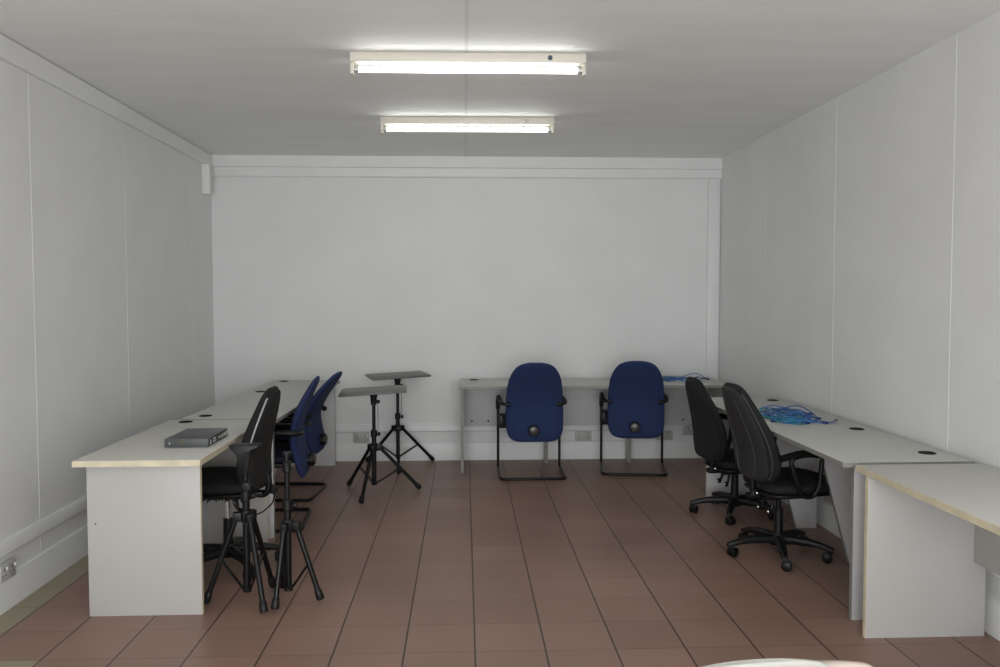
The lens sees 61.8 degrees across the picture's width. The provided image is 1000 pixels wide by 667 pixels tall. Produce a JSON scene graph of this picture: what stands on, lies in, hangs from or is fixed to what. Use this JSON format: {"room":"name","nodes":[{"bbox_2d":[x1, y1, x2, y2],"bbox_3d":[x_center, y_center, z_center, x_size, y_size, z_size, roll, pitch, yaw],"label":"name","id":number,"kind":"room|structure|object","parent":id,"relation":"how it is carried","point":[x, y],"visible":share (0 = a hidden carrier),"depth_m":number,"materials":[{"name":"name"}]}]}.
{"room":"office","nodes":[
{"label":"office","id":0,"kind":"room"},
{"bbox_2d":[0,59,214,566],"bbox_3d":[-2.401,0.009,2.760,0.183,2.752,9.755,0,3,-3],"label":"wall","id":1,"kind":"structure","parent":0,"point":[77,149],"depth_m":4.86,"materials":[{"name":"white paint"}]},
{"bbox_2d":[0,557,15,583],"bbox_3d":[-2.368,1.139,4.009,0.031,0.090,0.140,0,3,-2],"label":"wall socket","id":2,"kind":"object","parent":1,"relation":"attached to","point":[8,567],"visible":1,"depth_m":4.01,"materials":[{"name":"plastic"}]},
{"bbox_2d":[28,74,41,550],"bbox_3d":[-2.405,-0.092,4.321,0.002,2.470,0.012,0,3,-2],"label":"trim","id":3,"kind":"structure","parent":1,"relation":"attached to","point":[28,74],"depth_m":4.32,"materials":[{"name":"white paint"}]},
{"bbox_2d":[0,495,86,558],"bbox_3d":[-2.310,1.085,2.802,0.020,0.073,9.492,0,3,-3],"label":"trim","id":4,"kind":"structure","parent":1,"relation":"attached to","point":[35,530],"depth_m":4.34,"materials":[{"name":"white paint"}]},
{"bbox_2d":[0,523,87,615],"bbox_3d":[-2.309,1.300,2.812,0.022,0.168,9.492,0,3,-3],"label":"baseboard","id":5,"kind":"structure","parent":1,"relation":"attached to","point":[35,572],"depth_m":4.36,"materials":[{"name":"white paint"}]},
{"bbox_2d":[0,34,212,166],"bbox_3d":[-2.308,-1.306,2.683,0.028,0.106,9.474,0,3,-3],"label":"trim","id":6,"kind":"structure","parent":1,"relation":"attached to","point":[11,52],"depth_m":4.93,"materials":[{"name":"white paint"}]},
{"bbox_2d":[123,123,130,436],"bbox_3d":[-2.470,-0.148,5.545,0.002,2.470,0.012,0,3,-2],"label":"trim","id":7,"kind":"structure","parent":1,"relation":"attached to","point":[123,123],"depth_m":5.54,"materials":[{"name":"white paint"}]},
{"bbox_2d":[189,157,193,396],"bbox_3d":[-2.543,-0.211,6.903,0.002,2.470,0.012,0,3,-2],"label":"trim","id":8,"kind":"structure","parent":1,"relation":"attached to","point":[189,157],"depth_m":6.89,"materials":[{"name":"white paint"}]},
{"bbox_2d":[202,164,211,194],"bbox_3d":[-2.535,-1.333,7.228,0.066,0.257,0.080,0,3,-2],"label":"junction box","id":9,"kind":"structure","parent":1,"relation":"attached to","point":[206,168],"depth_m":7.19,"materials":[{"name":"white paint"}]},
{"bbox_2d":[211,177,720,442],"bbox_3d":[-0.310,-0.219,7.665,4.663,2.752,0.120,0,3,-2],"label":"wall","id":10,"kind":"structure","parent":0,"point":[410,246],"depth_m":7.59,"materials":[{"name":"white paint"}]},
{"bbox_2d":[340,177,343,442],"bbox_3d":[-1.432,-0.203,7.557,0.012,2.402,0.001,0,3,-2],"label":"trim","id":11,"kind":"structure","parent":10,"relation":"attached to","point":[340,177],"depth_m":7.55,"materials":[{"name":"white paint"}]},
{"bbox_2d":[353,433,368,442],"bbox_3d":[-1.263,0.950,7.602,0.140,0.086,0.031,0,3,-2],"label":"wall socket","id":12,"kind":"object","parent":10,"relation":"attached to","point":[357,437],"visible":1,"depth_m":7.59,"materials":[{"name":"plastic"}]},
{"bbox_2d":[212,155,721,178],"bbox_3d":[-0.277,-1.497,7.526,4.601,0.187,0.042,0,3,-2],"label":"trim","id":13,"kind":"structure","parent":10,"relation":"attached to","point":[223,165],"depth_m":7.51,"materials":[{"name":"white paint"}]},
{"bbox_2d":[479,178,480,440],"bbox_3d":[-0.180,-0.207,7.610,0.012,2.402,0.001,0,3,-2],"label":"trim","id":14,"kind":"structure","parent":10,"relation":"attached to","point":[479,178],"depth_m":7.59,"materials":[{"name":"white paint"}]},
{"bbox_2d":[335,423,683,432],"bbox_3d":[-0.275,0.860,7.646,4.601,0.073,0.020,0,3,-2],"label":"trim","id":15,"kind":"structure","parent":10,"relation":"attached to","point":[340,428],"depth_m":7.62,"materials":[{"name":"white paint"}]},
{"bbox_2d":[336,440,701,460],"bbox_3d":[-0.275,1.075,7.655,4.601,0.168,0.022,0,3,-2],"label":"baseboard","id":16,"kind":"structure","parent":10,"relation":"attached to","point":[611,449],"depth_m":7.66,"materials":[{"name":"white paint"}]},
{"bbox_2d":[575,431,590,440],"bbox_3d":[0.765,0.944,7.688,0.150,0.086,0.031,0,3,-2],"label":"wall socket","id":17,"kind":"object","parent":10,"relation":"attached to","point":[579,435],"visible":1,"depth_m":7.68,"materials":[{"name":"plastic"}]},
{"bbox_2d":[616,179,618,439],"bbox_3d":[1.079,-0.210,7.664,0.012,2.402,0.001,0,3,-2],"label":"trim","id":18,"kind":"structure","parent":10,"relation":"attached to","point":[618,179],"depth_m":7.64,"materials":[{"name":"white paint"}]},
{"bbox_2d":[655,431,672,439],"bbox_3d":[1.515,0.942,7.720,0.160,0.082,0.031,0,3,-2],"label":"wall socket","id":19,"kind":"object","parent":10,"relation":"attached to","point":[667,435],"visible":0.65,"depth_m":7.71,"materials":[{"name":"plastic"}]},
{"bbox_2d":[683,425,692,434],"bbox_3d":[1.740,0.891,7.728,0.095,0.095,0.031,0,3,-2],"label":"wall socket","id":20,"kind":"object","parent":10,"relation":"attached to","point":[688,430],"visible":0.79,"depth_m":7.72,"materials":[{"name":"plastic"}]},
{"bbox_2d":[706,179,719,379],"bbox_3d":[1.957,-0.297,7.687,0.105,2.230,0.022,0,3,-2],"label":"trim","id":21,"kind":"structure","parent":10,"relation":"attached to","point":[713,184],"depth_m":7.67,"materials":[{"name":"white paint"}]},
{"bbox_2d":[0,458,999,666],"bbox_3d":[-0.053,1.426,2.925,4.803,0.100,9.753,0,3,-2],"label":"floor","id":22,"kind":"structure","parent":0,"point":[473,567],"depth_m":4.27,"materials":[{"name":"tile"}]},
{"bbox_2d":[72,419,267,615],"bbox_3d":[-1.693,0.928,4.497,0.598,0.754,1.268,0,3,-2],"label":"desk","id":23,"kind":"object","parent":22,"relation":"on","point":[149,522],"visible":0.95,"depth_m":3.93,"materials":[{"name":"white laminate"}]},
{"bbox_2d":[164,428,227,446],"bbox_3d":[-1.533,0.545,4.230,0.280,0.043,0.549,0,3,-2],"label":"switch","id":24,"kind":"object","parent":23,"relation":"on","point":[189,437],"visible":1,"depth_m":4.21,"materials":[{"name":"black plastic"}]},
{"bbox_2d":[204,443,274,612],"bbox_3d":[-1.276,0.926,4.093,0.352,0.775,0.398,0,3,-2],"label":"tripod stand","id":25,"kind":"object","parent":22,"relation":"on","point":[244,452],"visible":0.98,"depth_m":4.06,"materials":[{"name":"black paint"}]},
{"bbox_2d":[202,386,280,578],"bbox_3d":[-1.516,0.794,4.647,0.604,1.008,0.585,0,3,1],"label":"chair","id":26,"kind":"object","parent":22,"relation":"on","point":[218,483],"visible":0.59,"depth_m":4.51,"materials":[{"name":"black plastic"}]},
{"bbox_2d":[180,380,339,537],"bbox_3d":[-1.696,0.844,6.316,0.593,0.754,2.313,0,3,-1],"label":"desk","id":27,"kind":"object","parent":22,"relation":"on","point":[242,406],"visible":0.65,"depth_m":6.15,"materials":[{"name":"grey laminate"}]},
{"bbox_2d":[274,376,319,532],"bbox_3d":[-1.508,0.772,5.551,0.610,0.968,0.574,0,3,-6],"label":"chair","id":28,"kind":"object","parent":22,"relation":"on","point":[301,457],"visible":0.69,"depth_m":5.41,"materials":[{"name":"blue fabric"}]},
{"bbox_2d":[271,451,323,609],"bbox_3d":[-0.997,0.945,4.119,0.263,0.731,0.344,0,3,-2],"label":"tripod stand","id":29,"kind":"object","parent":22,"relation":"on","point":[283,579],"visible":1,"depth_m":4.09,"materials":[{"name":"black paint"}]},
{"bbox_2d":[274,371,341,501],"bbox_3d":[-1.554,0.754,6.359,0.689,0.930,0.574,0,3,2],"label":"chair","id":30,"kind":"object","parent":22,"relation":"on","point":[316,439],"visible":0.55,"depth_m":6.25,"materials":[{"name":"blue fabric"}]},
{"bbox_2d":[338,385,421,503],"bbox_3d":[-0.911,0.816,6.305,0.621,0.800,0.612,0,3,-2],"label":"tripod stand","id":31,"kind":"object","parent":22,"relation":"on","point":[373,392],"visible":1,"depth_m":6.35,"materials":[{"name":"black paint"}]},
{"bbox_2d":[338,385,406,396],"bbox_3d":[-0.960,0.435,6.351,0.500,0.042,0.430,0,3,-6],"label":"tray","id":32,"kind":"object","parent":31,"relation":"on","point":[378,390],"depth_m":6.27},
{"bbox_2d":[365,371,434,473],"bbox_3d":[-0.895,0.762,7.292,0.627,0.820,0.616,0,3,-2],"label":"tripod stand","id":33,"kind":"object","parent":22,"relation":"on","point":[397,376],"visible":0.88,"depth_m":7.32,"materials":[{"name":"black paint"}]},
{"bbox_2d":[365,371,430,380],"bbox_3d":[-0.896,0.367,7.313,0.505,0.033,0.420,-1,3,-18],"label":"tray","id":34,"kind":"object","parent":33,"relation":"on","point":[397,376],"depth_m":7.24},
{"bbox_2d":[496,363,566,480],"bbox_3d":[0.263,0.703,7.000,0.574,0.968,0.610,0,3,-2],"label":"chair","id":35,"kind":"object","parent":22,"relation":"on","point":[535,400],"visible":1,"depth_m":6.79,"materials":[{"name":"blue fabric"}]},
{"bbox_2d":[459,377,724,472],"bbox_3d":[0.795,0.795,7.337,2.293,0.754,0.648,0,3,-2],"label":"desk","id":36,"kind":"object","parent":22,"relation":"on","point":[478,396],"visible":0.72,"depth_m":7.55,"materials":[{"name":"grey laminate"}]},
{"bbox_2d":[663,376,687,381],"bbox_3d":[1.576,0.400,7.401,0.319,0.037,0.339,0,3,-2],"label":"cable","id":37,"kind":"object","parent":36,"relation":"on","point":[664,378],"visible":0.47,"depth_m":7.29,"materials":[{"name":"blue plastic"}]},
{"bbox_2d":[662,376,701,380],"bbox_3d":[1.612,0.396,7.432,0.376,0.041,0.290,0,3,-2],"label":"cable","id":38,"kind":"object","parent":36,"relation":"on","point":[662,376],"visible":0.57,"depth_m":7.45,"materials":[{"name":"blue plastic"}]},
{"bbox_2d":[663,373,709,380],"bbox_3d":[1.653,0.392,7.371,0.464,0.063,0.242,-1,3,-11],"label":"cable","id":39,"kind":"object","parent":36,"relation":"on","point":[690,373],"visible":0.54,"depth_m":7.46,"materials":[{"name":"blue plastic"}]},
{"bbox_2d":[599,361,668,476],"bbox_3d":[1.143,0.695,7.160,0.574,0.968,0.610,0,3,6],"label":"chair","id":40,"kind":"object","parent":22,"relation":"on","point":[636,400],"visible":1,"depth_m":6.95,"materials":[{"name":"blue fabric"}]},
{"bbox_2d":[685,377,773,524],"bbox_3d":[1.587,0.767,5.751,0.652,0.953,0.609,-1,3,-10],"label":"chair","id":41,"kind":"object","parent":22,"relation":"on","point":[711,442],"visible":0.84,"depth_m":5.61,"materials":[{"name":"black fabric"}]},
{"bbox_2d":[722,382,833,571],"bbox_3d":[1.602,0.781,4.841,0.666,1.009,0.610,-1,3,-15],"label":"chair","id":42,"kind":"object","parent":22,"relation":"on","point":[758,459],"visible":0.96,"depth_m":4.69,"materials":[{"name":"black fabric"}]},
{"bbox_2d":[702,658,872,666],"bbox_3d":[0.540,1.048,2.027,0.531,0.742,0.517,-1,3,-10],"label":"plastic chair","id":43,"kind":"object","parent":22,"relation":"on","point":[770,662],"visible":1,"depth_m":1.77,"materials":[{"name":"beige plastic"}]},
{"bbox_2d":[705,397,974,619],"bbox_3d":[1.810,0.900,5.024,0.613,0.754,2.413,0,3,-2],"label":"desk","id":44,"kind":"object","parent":22,"relation":"on","point":[844,444],"visible":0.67,"depth_m":4.45,"materials":[{"name":"grey laminate"}]},
{"bbox_2d":[759,405,795,416],"bbox_3d":[1.744,0.497,5.296,0.236,0.039,0.384,0,3,-2],"label":"cable","id":45,"kind":"object","parent":44,"relation":"on","point":[768,405],"visible":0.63,"depth_m":5.37,"materials":[{"name":"blue plastic"}]},
{"bbox_2d":[758,408,801,418],"bbox_3d":[1.727,0.502,5.200,0.272,0.034,0.507,0,3,-2],"label":"cable","id":46,"kind":"object","parent":44,"relation":"on","point":[764,416],"visible":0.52,"depth_m":5.17,"materials":[{"name":"blue plastic"}]},
{"bbox_2d":[770,414,809,424],"bbox_3d":[1.727,0.511,4.977,0.182,0.038,0.222,-1,3,-25],"label":"cable","id":47,"kind":"object","parent":44,"relation":"on","point":[777,414],"visible":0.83,"depth_m":4.91,"materials":[{"name":"blue plastic"}]},
{"bbox_2d":[771,411,811,423],"bbox_3d":[1.761,0.507,5.065,0.228,0.039,0.334,2,3,39],"label":"cable","id":48,"kind":"object","parent":44,"relation":"on","point":[796,412],"visible":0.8,"depth_m":5.10,"materials":[{"name":"blue plastic"}]},
{"bbox_2d":[764,405,820,419],"bbox_3d":[1.804,0.488,5.232,0.296,0.060,0.425,0,3,-2],"label":"cable","id":49,"kind":"object","parent":44,"relation":"on","point":[783,409],"visible":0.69,"depth_m":5.29,"materials":[{"name":"blue plastic"}]},
{"bbox_2d":[768,409,828,423],"bbox_3d":[1.795,0.505,5.097,0.261,0.036,0.420,0,3,-2],"label":"cable","id":50,"kind":"object","parent":44,"relation":"on","point":[808,420],"visible":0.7,"depth_m":4.98,"materials":[{"name":"blue plastic"}]},
{"bbox_2d":[763,408,836,422],"bbox_3d":[1.815,0.504,5.124,0.271,0.035,0.467,-1,3,-24],"label":"cable","id":51,"kind":"object","parent":44,"relation":"on","point":[781,408],"visible":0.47,"depth_m":5.03,"materials":[{"name":"blue plastic"}]},
{"bbox_2d":[856,463,999,637],"bbox_3d":[1.912,0.988,3.161,0.588,0.750,1.218,0,3,-2],"label":"desk","id":52,"kind":"object","parent":22,"relation":"on","point":[932,531],"visible":1,"depth_m":3.66,"materials":[{"name":"white laminate"}]},
{"bbox_2d":[0,0,999,157],"bbox_3d":[-0.056,-1.423,2.794,4.803,0.100,9.753,0,3,-2],"label":"ceiling","id":53,"kind":"structure","parent":0,"point":[663,78],"depth_m":4.54,"materials":[{"name":"white paint"}]},
{"bbox_2d":[465,0,468,156],"bbox_3d":[-0.107,-1.370,2.775,0.017,0.003,9.473,0,3,-2],"label":"trim","id":54,"kind":"structure","parent":53,"relation":"attached to","point":[466,1],"depth_m":4.19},
{"bbox_2d":[380,117,553,133],"bbox_3d":[-0.229,-1.460,5.871,1.214,0.108,0.078,0,3,-1],"label":"ceiling light","id":55,"kind":"object","parent":53,"relation":"attached to","point":[384,121],"visible":1,"depth_m":5.85,"materials":[{"name":"white plastic"}]},
{"bbox_2d":[350,52,585,76],"bbox_3d":[-0.163,-1.389,4.319,1.214,0.108,0.078,0,3,-2],"label":"ceiling light","id":56,"kind":"object","parent":53,"relation":"attached to","point":[356,58],"visible":1,"depth_m":4.30,"materials":[{"name":"white plastic"}]},
{"bbox_2d":[718,11,999,599],"bbox_3d":[2.285,-0.005,2.960,0.120,2.752,9.753,0,3,-2],"label":"wall","id":57,"kind":"structure","parent":0,"point":[894,129],"depth_m":4.68,"materials":[{"name":"white paint"}]},
{"bbox_2d":[763,134,766,379],"bbox_3d":[2.070,-0.255,6.548,0.001,2.582,0.012,0,3,-2],"label":"trim","id":58,"kind":"structure","parent":57,"relation":"attached to","point":[766,134],"depth_m":6.54,"materials":[{"name":"white paint"}]},
{"bbox_2d":[824,496,831,504],"bbox_3d":[2.110,1.050,5.349,0.031,0.085,0.120,0,3,-2],"label":"wall socket","id":59,"kind":"object","parent":57,"relation":"attached to","point":[827,499],"visible":0.3,"depth_m":5.34,"materials":[{"name":"plastic"}]},
{"bbox_2d":[831,97,836,414],"bbox_3d":[2.122,-0.199,5.327,0.001,2.582,0.012,0,3,-2],"label":"trim","id":60,"kind":"structure","parent":57,"relation":"attached to","point":[836,97],"depth_m":5.32,"materials":[{"name":"white paint"}]},
{"bbox_2d":[782,497,999,640],"bbox_3d":[2.216,1.286,3.005,0.022,0.168,9.491,0,3,-2],"label":"baseboard","id":61,"kind":"structure","parent":57,"relation":"attached to","point":[826,518],"depth_m":3.74,"materials":[{"name":"white paint"}]},
{"bbox_2d":[946,33,956,451],"bbox_3d":[2.177,-0.140,4.045,0.001,2.582,0.012,0,3,-2],"label":"trim","id":62,"kind":"structure","parent":57,"relation":"attached to","point":[956,33],"depth_m":4.03,"materials":[{"name":"white paint"}]},
{"bbox_2d":[986,568,999,579],"bbox_3d":[2.216,1.072,2.995,0.020,0.073,9.491,0,3,-2],"label":"trim","id":63,"kind":"structure","parent":57,"relation":"attached to","point":[988,571],"depth_m":3.69,"materials":[{"name":"white paint"}]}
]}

